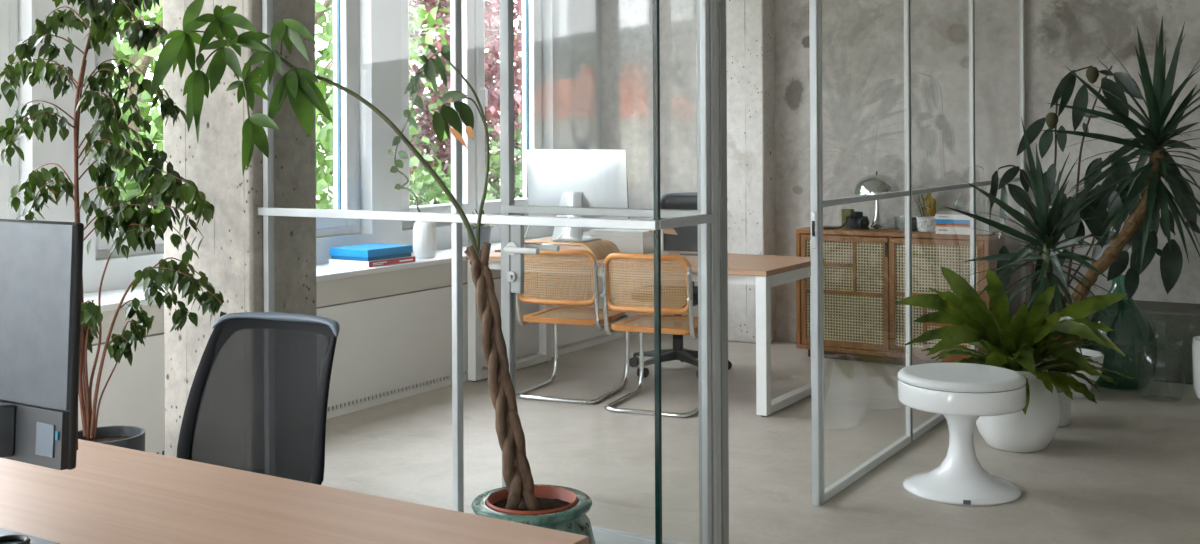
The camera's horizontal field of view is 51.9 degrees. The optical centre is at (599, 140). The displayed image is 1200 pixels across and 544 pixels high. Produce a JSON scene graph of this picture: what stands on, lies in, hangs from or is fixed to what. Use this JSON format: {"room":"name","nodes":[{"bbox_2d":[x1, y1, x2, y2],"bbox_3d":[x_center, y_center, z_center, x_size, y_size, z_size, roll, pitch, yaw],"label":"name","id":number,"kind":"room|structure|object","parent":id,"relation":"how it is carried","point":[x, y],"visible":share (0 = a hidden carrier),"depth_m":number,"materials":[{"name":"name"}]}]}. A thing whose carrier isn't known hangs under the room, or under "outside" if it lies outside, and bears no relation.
{"room":"open-plan office","nodes":[
{"label":"open-plan office","id":0,"kind":"room"},
{"bbox_2d":[163,0,316,481],"bbox_3d":[-1.373,-0.243,4.699,0.475,3.300,0.333,0,0,31],"label":"column","id":1,"kind":"structure","parent":0,"point":[230,252],"depth_m":4.57,"materials":[{"name":"concrete"}]},
{"bbox_2d":[18,0,602,292],"bbox_3d":[-3.002,-0.234,4.632,0.260,3.300,11.200,0,0,31],"label":"wall","id":2,"kind":"structure","parent":0,"point":[571,29],"depth_m":7.19,"materials":[{"name":"white paint"}]},
{"bbox_2d":[0,0,18,218],"bbox_3d":[-2.990,-0.494,4.583,0.174,2.080,1.800,0,0,31],"label":"window","id":3,"kind":"structure","parent":2,"relation":"in","point":[9,175],"depth_m":5.27,"materials":[{"name":"white plastic"}]},
{"bbox_2d":[94,0,359,258],"bbox_3d":[-1.882,-0.500,6.405,0.174,2.080,1.845,0,0,31],"label":"window","id":4,"kind":"structure","parent":2,"relation":"in","point":[346,107],"depth_m":7.07,"materials":[{"name":"white plastic"}]},
{"bbox_2d":[157,353,532,454],"bbox_3d":[-2.721,1.360,4.455,0.390,0.041,11.180,0,0,31],"label":"air vent","id":5,"kind":"object","parent":2,"relation":"attached to","point":[360,399],"depth_m":6.67,"materials":[{"name":"white metal"}]},
{"bbox_2d":[78,231,649,454],"bbox_3d":[-2.708,1.048,4.447,0.422,0.732,11.182,0,0,31],"label":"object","id":6,"kind":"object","parent":2,"relation":"attached to","point":[394,341],"depth_m":6.56,"materials":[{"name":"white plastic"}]},
{"bbox_2d":[328,256,414,267],"bbox_3d":[-1.258,0.660,6.816,0.313,0.030,0.379,0,0,31],"label":"book","id":7,"kind":"object","parent":6,"relation":"on","point":[384,262],"visible":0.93,"depth_m":6.68,"materials":[{"name":"white paper"}]},
{"bbox_2d":[330,243,412,260],"bbox_3d":[-1.262,0.614,6.817,0.294,0.062,0.366,0,0,31],"label":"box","id":8,"kind":"object","parent":7,"relation":"on","point":[373,251],"visible":1,"depth_m":6.71,"materials":[{"name":"blue cardboard"}]},
{"bbox_2d":[413,221,436,257],"bbox_3d":[-1.011,0.565,7.121,0.134,0.216,0.136,0,0,31],"label":"vase","id":9,"kind":"object","parent":6,"relation":"on","point":[424,233],"visible":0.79,"depth_m":7.07,"materials":[{"name":"white ceramic"}]},
{"bbox_2d":[388,44,449,211],"bbox_3d":[-1.026,0.001,7.104,0.396,1.126,0.169,0,0,-6],"label":"twig","id":10,"kind":"object","parent":9,"relation":"in","point":[431,67],"visible":0.91,"depth_m":7.11,"materials":[{"name":"green plant"}]},
{"bbox_2d":[462,208,497,249],"bbox_3d":[-0.749,0.544,7.640,0.250,0.256,0.237,0,0,-31],"label":"potted plant","id":11,"kind":"object","parent":6,"relation":"on","point":[485,231],"visible":0.34,"depth_m":7.60,"materials":[{"name":"green plant"}]},
{"bbox_2d":[146,320,649,454],"bbox_3d":[-2.545,1.376,4.349,0.020,0.075,11.182,0,0,31],"label":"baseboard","id":12,"kind":"structure","parent":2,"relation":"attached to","point":[388,392],"depth_m":6.86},
{"bbox_2d":[401,0,541,228],"bbox_3d":[-0.841,-0.506,8.119,0.174,2.080,1.635,0,0,31],"label":"window","id":13,"kind":"structure","parent":2,"relation":"in","point":[472,11],"depth_m":8.12,"materials":[{"name":"white plastic"}]},
{"bbox_2d":[258,0,728,543],"bbox_3d":[-0.191,-0.249,4.602,1.645,3.300,1.332,0,0,31],"label":"glass wall","id":14,"kind":"structure","parent":0,"point":[712,218],"depth_m":3.97,"materials":[{"name":"silver metal"}]},
{"bbox_2d":[499,0,702,543],"bbox_3d":[0.005,0.140,4.257,0.835,2.480,0.153,0,0,31],"label":"door","id":15,"kind":"structure","parent":14,"relation":"in","point":[513,248],"depth_m":4.43,"materials":[{"name":"grey metal"}]},
{"bbox_2d":[726,0,775,343],"bbox_3d":[0.962,-0.255,8.671,0.500,3.300,0.220,0,0,31],"label":"column","id":16,"kind":"structure","parent":0,"point":[750,24],"depth_m":8.53,"materials":[{"name":"concrete"}]},
{"bbox_2d":[321,333,1199,543],"bbox_3d":[1.123,1.444,2.125,9.900,0.100,11.710,0,0,31],"label":"floor","id":17,"kind":"structure","parent":0,"point":[1125,469],"depth_m":5.44,"materials":[{"name":"concrete"}]},
{"bbox_2d":[78,426,144,451],"bbox_3d":[-1.712,1.213,4.280,0.256,0.393,0.256,0,0,31],"label":"pot","id":18,"kind":"object","parent":17,"relation":"on","point":[130,437],"depth_m":4.33,"materials":[{"name":"grey ceramic"}]},
{"bbox_2d":[0,0,225,451],"bbox_3d":[-1.701,0.390,4.269,0.931,2.037,0.482,0,0,4],"label":"fig","id":19,"kind":"object","parent":17,"relation":"on","point":[162,188],"visible":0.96,"depth_m":4.26,"materials":[{"name":"plant"}]},
{"bbox_2d":[176,312,339,484],"bbox_3d":[-1.050,0.951,3.261,0.630,0.909,0.698,0,0,23],"label":"office chair","id":20,"kind":"object","parent":17,"relation":"on","point":[271,404],"visible":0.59,"depth_m":3.48,"materials":[{"name":"black fabric"}]},
{"bbox_2d":[0,439,588,543],"bbox_3d":[-0.998,1.035,2.191,1.810,0.740,0.802,0,0,31],"label":"desk","id":21,"kind":"object","parent":17,"relation":"on","point":[113,494],"visible":1,"depth_m":2.21,"materials":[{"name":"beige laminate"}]},
{"bbox_2d":[0,219,83,543],"bbox_3d":[-1.041,0.394,1.975,0.615,0.543,0.232,0,0,31],"label":"computer monitor","id":22,"kind":"object","parent":21,"relation":"on","point":[41,262],"visible":1,"depth_m":1.85,"materials":[{"name":"black plastic"}]},
{"bbox_2d":[55,431,58,440],"bbox_3d":[-0.797,0.433,1.812,0.006,0.013,0.004,0,0,31],"label":"light","id":23,"kind":"object","parent":22,"relation":"attached to","point":[56,432],"depth_m":1.81,"materials":[{"name":"blue plastic"}]},
{"bbox_2d":[151,0,594,543],"bbox_3d":[-0.631,0.497,3.545,1.229,1.812,0.364,0,0,-2],"label":"tree","id":24,"kind":"object","parent":17,"relation":"on","point":[561,508],"visible":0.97,"depth_m":3.52,"materials":[{"name":"green plant"}]},
{"bbox_2d":[515,249,628,403],"bbox_3d":[-0.153,0.991,6.876,0.495,0.820,0.559,0,0,22],"label":"chair","id":25,"kind":"object","parent":17,"relation":"on","point":[542,316],"visible":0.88,"depth_m":6.67,"materials":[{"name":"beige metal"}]},
{"bbox_2d":[466,245,823,416],"bbox_3d":[0.239,1.029,7.052,1.895,0.740,0.805,0,0,31],"label":"table","id":26,"kind":"object","parent":17,"relation":"on","point":[765,272],"visible":0.64,"depth_m":6.63,"materials":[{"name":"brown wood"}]},
{"bbox_2d":[494,225,529,251],"bbox_3d":[-0.501,0.543,7.374,0.229,0.240,0.130,0,0,31],"label":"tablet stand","id":27,"kind":"object","parent":26,"relation":"on","point":[498,250],"visible":0.16,"depth_m":7.34,"materials":[{"name":"silver metal"}]},
{"bbox_2d":[524,238,620,259],"bbox_3d":[-0.200,0.617,7.098,0.600,0.087,0.280,0,0,31],"label":"monitor riser","id":28,"kind":"object","parent":26,"relation":"on","point":[600,249],"visible":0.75,"depth_m":6.97,"materials":[{"name":"brown wood"}]},
{"bbox_2d":[526,149,628,241],"bbox_3d":[-0.146,0.309,7.067,0.680,0.523,0.256,0,0,31],"label":"desktop computer","id":29,"kind":"object","parent":28,"relation":"on","point":[555,177],"visible":0.77,"depth_m":7.03,"materials":[{"name":"silver metal"}]},
{"bbox_2d":[590,228,653,253],"bbox_3d":[0.156,0.594,7.379,0.368,0.130,0.238,0,0,31],"label":"storage box","id":30,"kind":"object","parent":26,"relation":"on","point":[633,241],"visible":0.62,"depth_m":7.25,"materials":[{"name":"white paper"}]},
{"bbox_2d":[649,228,677,254],"bbox_3d":[0.369,0.578,7.182,0.190,0.160,0.084,0,0,31],"label":"sign","id":31,"kind":"object","parent":26,"relation":"on","point":[669,230],"visible":0.65,"depth_m":7.17,"materials":[{"name":"brown wood"}]},
{"bbox_2d":[679,253,697,255],"bbox_3d":[0.545,0.652,7.082,0.180,0.010,0.024,0,0,14],"label":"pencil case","id":32,"kind":"object","parent":26,"relation":"on","point":[680,253],"visible":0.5,"depth_m":7.08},
{"bbox_2d":[601,253,698,417],"bbox_3d":[0.331,0.988,6.547,0.495,0.820,0.559,0,0,23],"label":"chair","id":33,"kind":"object","parent":17,"relation":"on","point":[629,324],"visible":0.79,"depth_m":6.34,"materials":[{"name":"wicker"}]},
{"bbox_2d":[629,192,731,378],"bbox_3d":[0.475,0.862,7.553,0.630,1.070,0.698,0,0,22],"label":"office chair","id":34,"kind":"object","parent":17,"relation":"on","point":[686,239],"visible":0.39,"depth_m":7.73,"materials":[{"name":"black plastic"}]},
{"bbox_2d":[796,225,1004,364],"bbox_3d":[1.894,0.978,7.820,1.225,0.825,0.414,0,0,31],"label":"sideboard","id":35,"kind":"object","parent":17,"relation":"on","point":[864,269],"visible":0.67,"depth_m":7.73,"materials":[{"name":"brown wood"}]},
{"bbox_2d":[823,211,868,228],"bbox_3d":[1.566,0.511,7.901,0.326,0.112,0.120,0,0,-11],"label":"camera","id":36,"kind":"object","parent":35,"relation":"on","point":[856,220],"visible":0.89,"depth_m":7.90,"materials":[{"name":"black plastic"}]},
{"bbox_2d":[841,209,853,226],"bbox_3d":[1.629,0.507,8.104,0.068,0.118,0.060,0,0,31],"label":"box","id":37,"kind":"object","parent":35,"relation":"on","point":[844,212],"visible":0.59,"depth_m":8.08,"materials":[{"name":"green cardboard"}]},
{"bbox_2d":[854,171,899,229],"bbox_3d":[1.779,0.380,7.931,0.292,0.372,0.292,0,0,31],"label":"table lamp","id":38,"kind":"object","parent":35,"relation":"on","point":[876,183],"visible":0.91,"depth_m":7.85,"materials":[{"name":"silver metal"}]},
{"bbox_2d":[912,217,916,231],"bbox_3d":[1.949,0.522,7.734,0.076,0.085,0.076,0,0,31],"label":"tin","id":39,"kind":"object","parent":35,"relation":"on","point":[914,219],"visible":0.38,"depth_m":7.70,"materials":[{"name":"black metal"}]},
{"bbox_2d":[913,194,935,232],"bbox_3d":[2.010,0.441,7.657,0.168,0.246,0.139,0,0,31],"label":"potted plant","id":40,"kind":"object","parent":35,"relation":"on","point":[926,224],"visible":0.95,"depth_m":7.61,"materials":[{"name":"ceramic"}]},
{"bbox_2d":[923,193,935,215],"bbox_3d":[2.096,0.432,7.854,0.084,0.264,0.085,0,0,31],"label":"bottle","id":41,"kind":"object","parent":35,"relation":"on","point":[929,200],"visible":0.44,"depth_m":7.82,"materials":[{"name":"yellow glass"}]},
{"bbox_2d":[936,226,969,234],"bbox_3d":[2.176,0.541,7.524,0.215,0.045,0.163,0,0,31],"label":"book","id":42,"kind":"object","parent":35,"relation":"on","point":[939,230],"visible":0.6,"depth_m":7.45,"materials":[{"name":"white paper"}]},
{"bbox_2d":[935,225,969,226],"bbox_3d":[2.176,0.514,7.524,0.225,0.009,0.174,0,0,31],"label":"book","id":43,"kind":"object","parent":42,"relation":"on","point":[935,225],"visible":0.39,"depth_m":7.46,"materials":[{"name":"white paper"}]},
{"bbox_2d":[936,223,969,225],"bbox_3d":[2.176,0.505,7.524,0.205,0.009,0.162,0,0,31],"label":"book","id":44,"kind":"object","parent":43,"relation":"on","point":[936,223],"visible":0.41,"depth_m":7.44,"materials":[{"name":"white paper"}]},
{"bbox_2d":[936,219,969,223],"bbox_3d":[2.176,0.488,7.524,0.213,0.026,0.166,0,0,31],"label":"book","id":45,"kind":"object","parent":44,"relation":"on","point":[941,221],"visible":0.5,"depth_m":7.46,"materials":[{"name":"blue paper"}]},
{"bbox_2d":[935,214,977,219],"bbox_3d":[2.176,0.460,7.524,0.218,0.030,0.171,0,0,31],"label":"book","id":46,"kind":"object","parent":45,"relation":"on","point":[937,216],"visible":0.64,"depth_m":7.46,"materials":[{"name":"white paper"}]},
{"bbox_2d":[937,210,976,214],"bbox_3d":[2.176,0.435,7.524,0.205,0.020,0.163,0,0,31],"label":"book","id":47,"kind":"object","parent":46,"relation":"on","point":[950,212],"visible":0.64,"depth_m":7.47,"materials":[{"name":"white paper"}]},
{"bbox_2d":[976,217,992,234],"bbox_3d":[2.316,0.513,7.464,0.100,0.100,0.090,0,0,31],"label":"box","id":48,"kind":"object","parent":35,"relation":"on","point":[980,225],"visible":0.53,"depth_m":7.42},
{"bbox_2d":[898,363,1025,505],"bbox_3d":[1.443,1.158,4.930,0.492,0.469,0.492,0,0,31],"label":"stool","id":49,"kind":"object","parent":17,"relation":"on","point":[963,393],"visible":1,"depth_m":4.81,"materials":[{"name":"white plastic"}]},
{"bbox_2d":[895,266,1131,452],"bbox_3d":[1.913,0.972,5.554,0.900,0.836,0.978,0,0,31],"label":"potted fern","id":50,"kind":"object","parent":17,"relation":"on","point":[1024,340],"visible":0.79,"depth_m":5.44,"materials":[{"name":"green plant"}]},
{"bbox_2d":[943,117,1133,427],"bbox_3d":[2.191,0.632,6.135,0.857,1.512,0.785,0,0,31],"label":"dracaena","id":51,"kind":"object","parent":17,"relation":"on","point":[1044,217],"visible":0.65,"depth_m":6.09,"materials":[{"name":"green plant"}]},
{"bbox_2d":[987,65,1199,347],"bbox_3d":[2.759,0.478,6.980,1.254,1.815,0.461,0,0,0],"label":"tree","id":52,"kind":"object","parent":17,"relation":"on","point":[1171,264],"visible":0.58,"depth_m":6.91,"materials":[{"name":"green plant"}]},
{"bbox_2d":[1081,274,1157,389],"bbox_3d":[2.932,1.070,6.975,0.406,0.630,0.406,0,0,31],"label":"demijohn","id":53,"kind":"object","parent":17,"relation":"on","point":[1123,274],"visible":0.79,"depth_m":6.89,"materials":[{"name":"green glass"}]},
{"bbox_2d":[1042,15,1199,398],"bbox_3d":[2.916,0.364,6.608,1.124,2.042,0.986,0,0,31],"label":"yucca","id":54,"kind":"object","parent":17,"relation":"on","point":[1159,102],"visible":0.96,"depth_m":6.57,"materials":[{"name":"green plant"}]},
{"bbox_2d":[1136,320,1185,399],"bbox_3d":[3.013,1.175,6.630,0.248,0.418,0.248,0,0,31],"label":"glass jar","id":55,"kind":"object","parent":17,"relation":"on","point":[1154,320],"visible":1,"depth_m":6.65,"materials":[{"name":"clear glass"}]},
{"bbox_2d":[1192,336,1199,398],"bbox_3d":[3.104,1.184,6.100,0.320,0.400,0.320,0,0,31],"label":"planter","id":56,"kind":"object","parent":17,"relation":"on","point":[1196,340],"visible":1,"depth_m":6.10,"materials":[{"name":"white ceramic"}]},
{"bbox_2d":[602,0,1199,341],"bbox_3d":[4.048,-0.271,7.047,9.800,3.300,0.250,0,0,31],"label":"wall","id":57,"kind":"structure","parent":0,"point":[863,40],"depth_m":8.10,"materials":[{"name":"concrete"}]},
{"bbox_2d":[1054,297,1199,383],"bbox_3d":[5.345,1.158,5.954,6.260,0.429,0.279,0,0,31],"label":"baseboard","id":58,"kind":"structure","parent":57,"relation":"attached to","point":[1133,331],"depth_m":7.13,"materials":[{"name":"concrete"}]},
{"bbox_2d":[809,0,1025,505],"bbox_3d":[1.735,-0.259,6.231,0.032,3.300,3.548,0,0,31],"label":"glass wall","id":59,"kind":"structure","parent":0,"point":[820,495],"depth_m":5.03,"materials":[{"name":"silver metal"}]},
{"bbox_2d":[976,363,1059,452],"bbox_3d":[1.894,1.207,5.620,0.380,0.366,0.380,0,0,31],"label":"pot","id":60,"kind":"object","parent":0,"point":[1020,432],"depth_m":5.47,"materials":[{"name":"white ceramic"}]},
{"bbox_2d":[1038,356,1070,427],"bbox_3d":[2.167,1.209,6.120,0.324,0.360,0.324,0,0,31],"label":"pot","id":61,"kind":"object","parent":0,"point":[1064,401],"depth_m":5.98,"materials":[{"name":"grey ceramic"}]},
{"bbox_2d":[1071,348,1103,398],"bbox_3d":[2.548,1.269,6.720,0.370,0.235,0.352,0,0,31],"label":"pot","id":62,"kind":"object","parent":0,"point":[1098,356],"depth_m":6.62,"materials":[{"name":"white ceramic"}]},
{"label":"outside","id":63,"kind":"structure","parent":0,"visible":0},
{"bbox_2d":[119,163,521,207],"bbox_3d":[-58.656,2.357,23.954,114.850,0.100,200.000,0,0,31],"label":"ground","id":64,"kind":"structure","parent":63,"point":[330,187],"depth_m":48.56,"materials":[{"name":"soil"}]},
{"bbox_2d":[113,0,333,213],"bbox_3d":[-3.698,-0.773,9.848,4.526,5.653,3.673,0,0,31],"label":"tree","id":65,"kind":"object","parent":64,"relation":"on","point":[142,59],"visible":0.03,"depth_m":9.24,"materials":[{"name":"green plant"}]},
{"bbox_2d":[147,0,449,208],"bbox_3d":[-3.468,-1.024,13.277,4.140,6.129,4.323,0,0,-11],"label":"tree","id":66,"kind":"object","parent":64,"relation":"on","point":[326,54],"visible":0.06,"depth_m":12.70,"materials":[{"name":"green plant"}]},
{"bbox_2d":[315,0,516,169],"bbox_3d":[-3.434,-2.529,22.741,6.288,9.126,6.230,0,0,-42],"label":"tree","id":67,"kind":"object","parent":64,"relation":"on","point":[319,35],"visible":0.03,"depth_m":21.99,"materials":[{"name":"green plant"}]},
{"bbox_2d":[318,0,522,200],"bbox_3d":[-1.633,-0.296,15.192,3.938,4.623,3.321,0,0,31],"label":"tree","id":68,"kind":"object","parent":64,"relation":"on","point":[492,116],"visible":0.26,"depth_m":14.65,"materials":[{"name":"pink plant"}]},
{"bbox_2d":[409,152,496,205],"bbox_3d":[-1.594,1.040,11.502,2.074,1.952,2.067,0,0,31],"label":"shrub","id":69,"kind":"object","parent":64,"relation":"on","point":[433,187],"visible":0.05,"depth_m":11.53,"materials":[{"name":"green plant"}]},
{"bbox_2d":[421,114,522,204],"bbox_3d":[-1.269,0.905,14.467,2.226,2.447,2.007,0,0,31],"label":"shrub","id":70,"kind":"object","parent":64,"relation":"on","point":[495,157],"visible":0.07,"depth_m":14.21,"materials":[{"name":"green plant"}]},
{"bbox_2d":[444,0,522,190],"bbox_3d":[-0.357,-0.730,17.127,3.430,5.484,3.293,0,0,31],"label":"tree","id":71,"kind":"object","parent":64,"relation":"on","point":[519,12],"visible":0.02,"depth_m":17.04,"materials":[{"name":"green plant"}]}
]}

